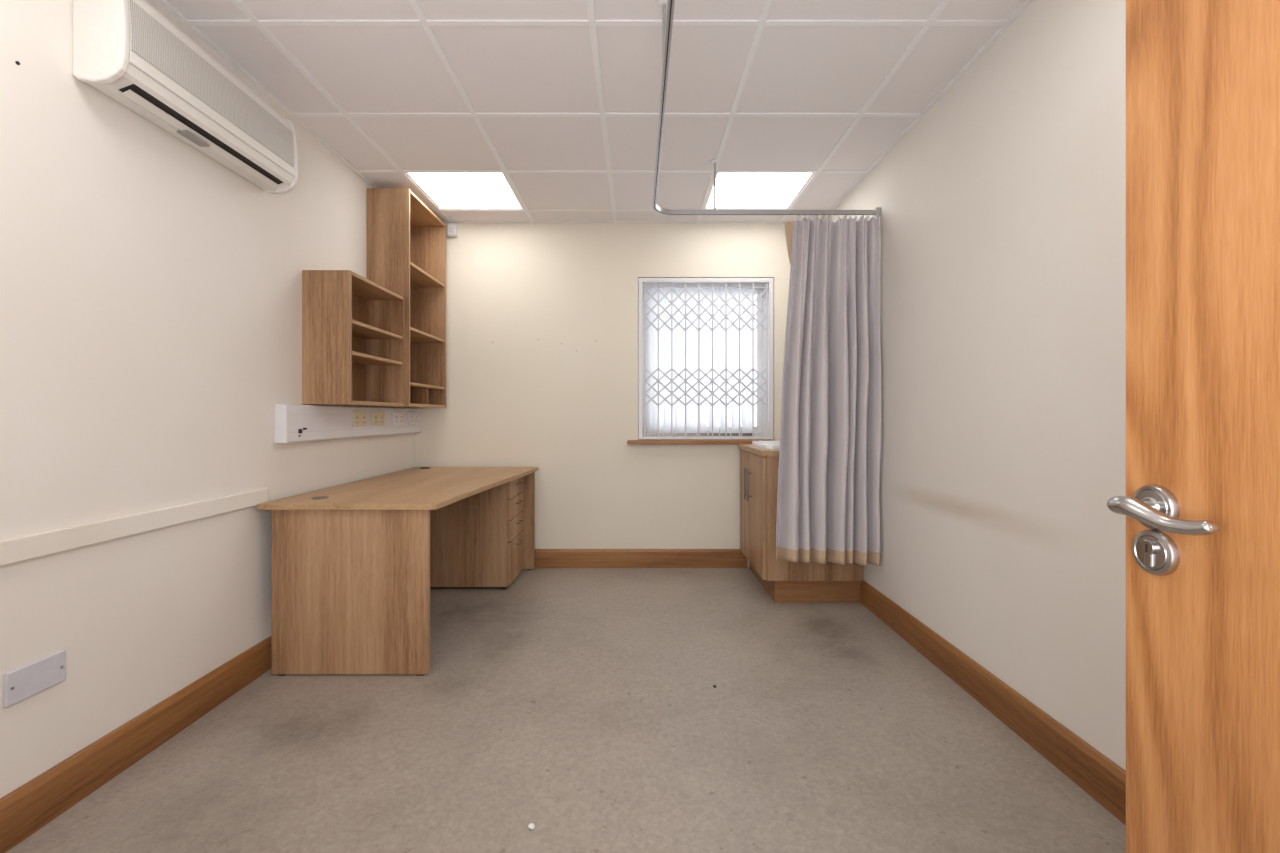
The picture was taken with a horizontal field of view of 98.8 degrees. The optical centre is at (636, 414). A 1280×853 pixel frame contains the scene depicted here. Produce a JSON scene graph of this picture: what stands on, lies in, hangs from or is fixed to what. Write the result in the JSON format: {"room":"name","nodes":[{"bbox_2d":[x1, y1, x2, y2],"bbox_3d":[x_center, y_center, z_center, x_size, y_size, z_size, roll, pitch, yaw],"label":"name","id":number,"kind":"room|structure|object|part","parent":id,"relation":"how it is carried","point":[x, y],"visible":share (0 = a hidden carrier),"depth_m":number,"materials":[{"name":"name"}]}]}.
{"room":"examination room","nodes":[
{"label":"examination room","id":0,"kind":"room"},
{"bbox_2d":[0,0,414,797],"bbox_3d":[-1.695,-0.200,1.950,0.150,2.620,4.600,0,0,0],"label":"wall","id":1,"kind":"structure","parent":0,"point":[151,290],"depth_m":1.77,"materials":[{"name":"paint"}]},
{"bbox_2d":[3,650,65,706],"bbox_3d":[-1.614,0.705,1.476,0.012,0.086,0.147,0,0,0],"label":"blank wall plate","id":2,"kind":"object","parent":1,"relation":"attached to","point":[19,684],"visible":1,"depth_m":1.47,"materials":[{"name":"plastic"}]},
{"bbox_2d":[0,488,268,565],"bbox_3d":[-1.611,0.350,1.070,0.018,0.064,2.640,0,0,0],"label":"trim","id":3,"kind":"structure","parent":1,"relation":"attached to","point":[22,548],"depth_m":1.69,"materials":[{"name":"paint"}]},
{"bbox_2d":[0,635,271,852],"bbox_3d":[-1.610,1.042,1.875,0.020,0.135,4.250,0,0,0],"label":"baseboard","id":4,"kind":"structure","parent":1,"relation":"attached to","point":[25,810],"depth_m":1.69,"materials":[{"name":"brown wood"}]},
{"bbox_2d":[73,0,297,193],"bbox_3d":[-1.544,-1.119,1.978,0.151,0.326,0.813,0,0,0],"label":"air conditioner","id":5,"kind":"object","parent":1,"relation":"attached to","point":[127,50],"visible":1,"depth_m":1.79,"materials":[{"name":"plastic"}]},
{"bbox_2d":[129,0,293,167],"bbox_3d":[-1.475,-1.139,1.976,0.010,0.155,0.757,0,0,0],"label":"grille","id":6,"kind":"object","parent":5,"relation":"attached to","point":[152,42],"depth_m":1.87,"materials":[{"name":"white plastic"}]},
{"bbox_3d":[-1.472,-1.040,1.978,0.005,0.031,0.769,0,0,0],"label":"trim","id":7,"kind":"part","parent":5,"relation":"part of","materials":[{"name":"plastic"}]},
{"bbox_2d":[274,404,421,442],"bbox_3d":[-1.588,0.040,3.223,0.064,0.175,1.545,0,0,0],"label":"cable trunking","id":8,"kind":"object","parent":1,"relation":"attached to","point":[292,423],"visible":1,"depth_m":2.88,"materials":[{"name":"plastic"}]},
{"bbox_3d":[-1.562,0.022,3.094,0.010,0.086,0.147,0,0,0],"label":"socket plate","id":9,"kind":"part","parent":8,"relation":"part of","materials":[{"name":"beige plastic"}]},
{"bbox_3d":[-1.562,0.022,3.313,0.010,0.086,0.147,0,0,0],"label":"socket plate","id":10,"kind":"part","parent":8,"relation":"part of","materials":[{"name":"beige plastic"}]},
{"bbox_3d":[-1.562,0.022,3.594,0.010,0.086,0.147,0,0,0],"label":"socket plate","id":11,"kind":"part","parent":8,"relation":"part of","materials":[{"name":"white plastic"}]},
{"bbox_3d":[-1.562,0.022,3.833,0.010,0.086,0.147,0,0,0],"label":"socket plate","id":12,"kind":"part","parent":8,"relation":"part of","materials":[{"name":"white plastic"}]},
{"bbox_2d":[302,270,404,405],"bbox_3d":[-1.504,-0.377,2.969,0.232,0.649,0.628,0,0,0],"label":"wall shelf unit","id":13,"kind":"object","parent":1,"relation":"attached to","point":[353,326],"visible":1,"depth_m":2.66,"materials":[{"name":"brown wood"}]},
{"bbox_3d":[-1.503,-0.305,2.969,0.218,0.018,0.592,0,0,0],"label":"shelf","id":14,"kind":"part","parent":13,"relation":"part of","materials":[{"name":"brown wood"}]},
{"bbox_3d":[-1.503,-0.459,2.969,0.218,0.018,0.592,0,0,0],"label":"shelf","id":15,"kind":"part","parent":13,"relation":"part of","materials":[{"name":"brown wood"}]},
{"bbox_2d":[366,188,445,407],"bbox_3d":[-1.492,-0.705,3.608,0.255,1.306,0.643,0,0,0],"label":"wall shelf unit","id":16,"kind":"object","parent":1,"relation":"attached to","point":[406,241],"visible":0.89,"depth_m":3.65,"materials":[{"name":"brown wood"}]},
{"bbox_3d":[-1.492,-0.190,3.608,0.241,0.018,0.607,0,0,0],"label":"shelf","id":17,"kind":"part","parent":16,"relation":"part of","materials":[{"name":"brown wood"}]},
{"bbox_3d":[-1.492,-0.525,3.608,0.241,0.018,0.607,0,0,0],"label":"shelf","id":18,"kind":"part","parent":16,"relation":"part of","materials":[{"name":"brown wood"}]},
{"bbox_3d":[-1.492,-0.920,3.608,0.241,0.018,0.607,0,0,0],"label":"shelf","id":19,"kind":"part","parent":16,"relation":"part of","materials":[{"name":"brown wood"}]},
{"bbox_2d":[6,567,1125,852],"bbox_3d":[-0.140,1.150,1.325,3.260,0.080,5.850,0,0,0],"label":"floor","id":20,"kind":"structure","parent":0,"point":[582,706],"depth_m":1.81,"materials":[{"name":"carpet"}]},
{"bbox_2d":[257,467,538,675],"bbox_3d":[-1.155,0.740,3.140,0.890,0.740,1.660,0,0,0],"label":"office desk","id":21,"kind":"object","parent":20,"relation":"on","point":[351,560],"visible":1,"depth_m":2.33,"materials":[{"name":"brown wood"}]},
{"bbox_3d":[-1.222,0.752,2.348,0.666,0.704,0.025,0,0,0],"label":"panel","id":22,"kind":"part","parent":21,"relation":"part of","materials":[{"name":"brown wood"}]},
{"bbox_3d":[-1.145,0.752,3.938,0.820,0.704,0.025,0,0,0],"label":"panel","id":23,"kind":"part","parent":21,"relation":"part of","materials":[{"name":"brown wood"}]},
{"bbox_2d":[430,476,523,588],"bbox_3d":[-1.076,0.760,3.690,0.609,0.700,0.420,0,0,0],"label":"drawer pedestal","id":24,"kind":"object","parent":20,"relation":"on","point":[477,540],"visible":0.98,"depth_m":3.48,"materials":[{"name":"brown wood"}]},
{"bbox_3d":[-0.812,0.475,3.690,0.020,0.120,0.414,0,0,0],"label":"drawer","id":25,"kind":"part","parent":24,"relation":"part of","materials":[{"name":"brown wood"}]},
{"bbox_3d":[-0.812,0.605,3.690,0.020,0.130,0.414,0,0,0],"label":"drawer","id":26,"kind":"part","parent":24,"relation":"part of","materials":[{"name":"brown wood"}]},
{"bbox_3d":[-0.812,0.740,3.690,0.020,0.130,0.414,0,0,0],"label":"drawer","id":27,"kind":"part","parent":24,"relation":"part of","materials":[{"name":"brown wood"}]},
{"bbox_3d":[-0.812,0.945,3.690,0.020,0.270,0.414,0,0,0],"label":"drawer","id":28,"kind":"part","parent":24,"relation":"part of","materials":[{"name":"brown wood"}]},
{"bbox_2d":[528,823,534,829],"bbox_3d":[-0.283,1.105,1.474,0.018,0.012,0.018,0,0,0],"label":"paper scrap","id":29,"kind":"object","parent":20,"relation":"on","point":[531,826],"visible":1,"depth_m":1.47,"materials":[{"name":"white paper"}]},
{"bbox_2d":[738,441,862,602],"bbox_3d":[1.025,0.554,3.610,0.628,1.112,0.770,0,0,0],"label":"base cabinet","id":30,"kind":"object","parent":20,"relation":"on","point":[785,581],"visible":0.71,"depth_m":3.25,"materials":[{"name":"brown wood"}]},
{"bbox_3d":[0.754,0.613,3.793,0.019,0.725,0.362,0,0,0],"label":"cupboard door","id":31,"kind":"part","parent":30,"relation":"part of","materials":[{"name":"brown wood"}]},
{"bbox_3d":[0.717,0.455,3.655,0.012,0.210,0.012,0,0,0],"label":"bar handle","id":32,"kind":"part","parent":30,"relation":"part of","materials":[{"name":"metal"}]},
{"bbox_3d":[0.717,0.455,3.565,0.012,0.210,0.012,0,0,0],"label":"bar handle","id":33,"kind":"part","parent":30,"relation":"part of","materials":[{"name":"metal"}]},
{"bbox_3d":[0.754,0.613,3.427,0.019,0.725,0.362,0,0,0],"label":"cupboard door","id":34,"kind":"part","parent":30,"relation":"part of","materials":[{"name":"brown wood"}]},
{"bbox_2d":[738,444,779,456],"bbox_3d":[1.037,0.227,3.610,0.604,0.034,0.770,0,0,0],"label":"countertop","id":35,"kind":"structure","parent":30,"relation":"on","point":[759,451],"depth_m":3.34,"materials":[{"name":"brown wood"}]},
{"bbox_2d":[752,441,779,448],"bbox_3d":[1.015,0.257,3.565,0.450,0.157,0.470,0,0,0],"label":"basin","id":36,"kind":"object","parent":35,"relation":"in","point":[758,444],"depth_m":3.51,"materials":[{"name":"ceramic"}]},
{"bbox_3d":[1.052,0.613,3.254,0.573,0.735,0.018,0,0,0],"label":"panel","id":37,"kind":"part","parent":30,"relation":"part of","materials":[{"name":"brown wood"}]},
{"bbox_2d":[165,0,1025,220],"bbox_3d":[-0.140,-1.418,1.875,2.960,0.024,4.250,0,0,0],"label":"ceiling","id":38,"kind":"structure","parent":0,"point":[364,69],"depth_m":2.34,"materials":[{"name":"tile"}]},
{"bbox_2d":[405,173,522,208],"bbox_3d":[-1.060,-1.428,3.465,0.600,0.044,0.600,0,0,0],"label":"frame","id":39,"kind":"object","parent":38,"relation":"attached to","point":[407,174],"visible":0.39,"depth_m":3.58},
{"bbox_2d":[409,173,520,207],"bbox_3d":[-1.060,-1.416,3.465,0.550,0.008,0.550,0,0,0],"label":"diffuser","id":40,"kind":"object","parent":39,"relation":"attached to","point":[448,190],"visible":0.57,"depth_m":3.44,"materials":[{"name":"white plastic"}]},
{"bbox_2d":[157,0,1033,222],"bbox_3d":[-0.140,-1.402,1.875,2.960,0.006,4.250,0,0,0],"label":"grid","id":41,"kind":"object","parent":38,"relation":"attached to","point":[591,22],"depth_m":2.36,"materials":[{"name":"white metal"}]},
{"bbox_2d":[704,173,813,208],"bbox_3d":[0.745,-1.428,3.465,0.600,0.044,0.600,0,0,0],"label":"frame","id":42,"kind":"object","parent":38,"relation":"attached to","point":[812,174],"visible":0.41,"depth_m":3.60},
{"bbox_2d":[706,173,810,207],"bbox_3d":[0.745,-1.416,3.465,0.550,0.008,0.550,0,0,0],"label":"diffuser","id":43,"kind":"object","parent":42,"relation":"attached to","point":[733,190],"visible":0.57,"depth_m":3.44,"materials":[{"name":"white plastic"}]},
{"bbox_2d":[653,0,880,216],"bbox_3d":[0.705,-1.248,1.942,1.270,0.304,2.220,0,0,0],"label":"rail","id":44,"kind":"object","parent":38,"relation":"hanging from","point":[667,19],"visible":0.97,"depth_m":2.79,"materials":[{"name":"metal"}]},
{"bbox_2d":[776,215,880,565],"bbox_3d":[1.052,-0.142,3.021,0.566,1.925,0.167,0,0,0],"label":"privacy curtain","id":45,"kind":"object","parent":44,"relation":"hanging from","point":[828,493],"visible":1,"depth_m":3.00,"materials":[{"name":"fabric"}]},
{"bbox_2d":[415,223,790,566],"bbox_3d":[-0.140,-0.200,4.125,2.960,2.620,0.250,0,0,0],"label":"wall","id":46,"kind":"structure","parent":0,"point":[518,399],"depth_m":4.00,"materials":[{"name":"paint"}]},
{"bbox_2d":[447,224,457,236],"bbox_3d":[-1.335,-1.338,3.972,0.060,0.094,0.054,0,0,0],"label":"sensor","id":47,"kind":"object","parent":46,"relation":"attached to","point":[452,229],"visible":1,"depth_m":3.95,"materials":[{"name":"white plastic"}]},
{"bbox_2d":[535,549,746,567],"bbox_3d":[-0.400,1.042,3.990,2.400,0.135,0.020,0,0,0],"label":"baseboard","id":48,"kind":"structure","parent":46,"relation":"attached to","point":[544,558],"depth_m":3.98,"materials":[{"name":"brown wood"}]},
{"bbox_2d":[627,439,775,443],"bbox_3d":[0.465,0.197,4.043,1.070,0.030,0.175,0,0,0],"label":"windowsill","id":49,"kind":"structure","parent":46,"relation":"attached to","point":[639,441],"depth_m":3.96,"materials":[{"name":"brown wood"}]},
{"bbox_2d":[643,288,765,436],"bbox_3d":[0.503,-0.411,4.160,0.993,1.187,0.060,0,0,0],"label":"frame","id":50,"kind":"object","parent":46,"relation":"attached to","point":[763,433],"visible":0.16,"depth_m":4.13,"materials":[{"name":"white plastic"}]},
{"bbox_2d":[638,278,772,438],"bbox_3d":[0.503,-0.411,4.022,0.985,1.179,0.035,0,0,0],"label":"window grille","id":51,"kind":"object","parent":46,"relation":"in","point":[769,281],"visible":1,"depth_m":4.01,"materials":[{"name":"white metal"}]},
{"bbox_2d":[708,289,761,431],"bbox_3d":[0.503,-0.411,4.160,0.883,1.077,0.040,0,0,0],"label":"window","id":52,"kind":"structure","parent":46,"relation":"in","point":[758,428],"depth_m":4.14,"materials":[{"name":"white plastic"}]},
{"bbox_2d":[643,283,765,435],"bbox_3d":[0.503,-0.415,4.094,0.953,1.140,0.042,0,0,0],"label":"vertical blind","id":53,"kind":"object","parent":52,"relation":"attached to","point":[651,334],"visible":0.69,"depth_m":4.10,"materials":[{"name":"white fabric"}]},
{"bbox_2d":[829,0,1125,770],"bbox_3d":[1.415,-0.200,1.950,0.150,2.620,4.600,0,0,0],"label":"wall","id":54,"kind":"structure","parent":0,"point":[1003,216],"depth_m":1.93,"materials":[{"name":"paint"}]},
{"bbox_2d":[861,581,1125,824],"bbox_3d":[1.330,1.042,1.492,0.020,0.135,3.485,0,0,0],"label":"baseboard","id":55,"kind":"structure","parent":54,"relation":"attached to","point":[1101,778],"depth_m":1.91,"materials":[{"name":"brown wood"}]},
{"bbox_3d":[-0.140,-0.200,-0.300,2.960,2.620,0.100,0,0,0],"label":"wall","id":56,"kind":"structure","parent":0,"visible":0},
{"bbox_2d":[1126,0,1279,852],"bbox_3d":[0.632,0.086,0.226,0.044,2.032,0.921,0,0,0],"label":"leaf","id":57,"kind":"object","parent":56,"relation":"attached to","point":[1203,76],"visible":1,"depth_m":0.59,"materials":[{"name":"brown wood"}]},
{"bbox_2d":[1132,530,1179,575],"bbox_3d":[0.606,0.161,0.643,0.009,0.052,0.052,0,0,0],"label":"escutcheon","id":58,"kind":"object","parent":57,"relation":"attached to","point":[1167,556],"visible":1,"depth_m":0.63,"materials":[{"name":"metal"}]},
{"bbox_2d":[1140,540,1156,554],"bbox_3d":[0.603,0.155,0.643,0.013,0.017,0.017,0,0,0],"label":"cylinder","id":59,"kind":"object","parent":58,"relation":"in","point":[1151,546],"visible":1,"depth_m":0.64,"materials":[{"name":"metal"}]},
{"bbox_2d":[1145,554,1153,567],"bbox_3d":[0.604,0.168,0.643,0.012,0.020,0.010,0,0,0],"label":"cylinder","id":60,"kind":"object","parent":58,"relation":"in","point":[1149,559],"depth_m":0.64,"materials":[{"name":"silver metal"}]},
{"bbox_2d":[1133,485,1179,529],"bbox_3d":[0.604,0.108,0.643,0.012,0.052,0.052,0,0,0],"label":"rose","id":61,"kind":"object","parent":57,"relation":"attached to","point":[1165,501],"visible":0.53,"depth_m":0.63,"materials":[{"name":"metal"}]},
{"bbox_2d":[1107,496,1218,535],"bbox_3d":[0.573,0.108,0.596,0.062,0.031,0.116,0,0,0],"label":"lever","id":62,"kind":"object","parent":57,"relation":"attached to","point":[1144,511],"visible":1,"depth_m":0.58,"materials":[{"name":"metal"}]}
]}

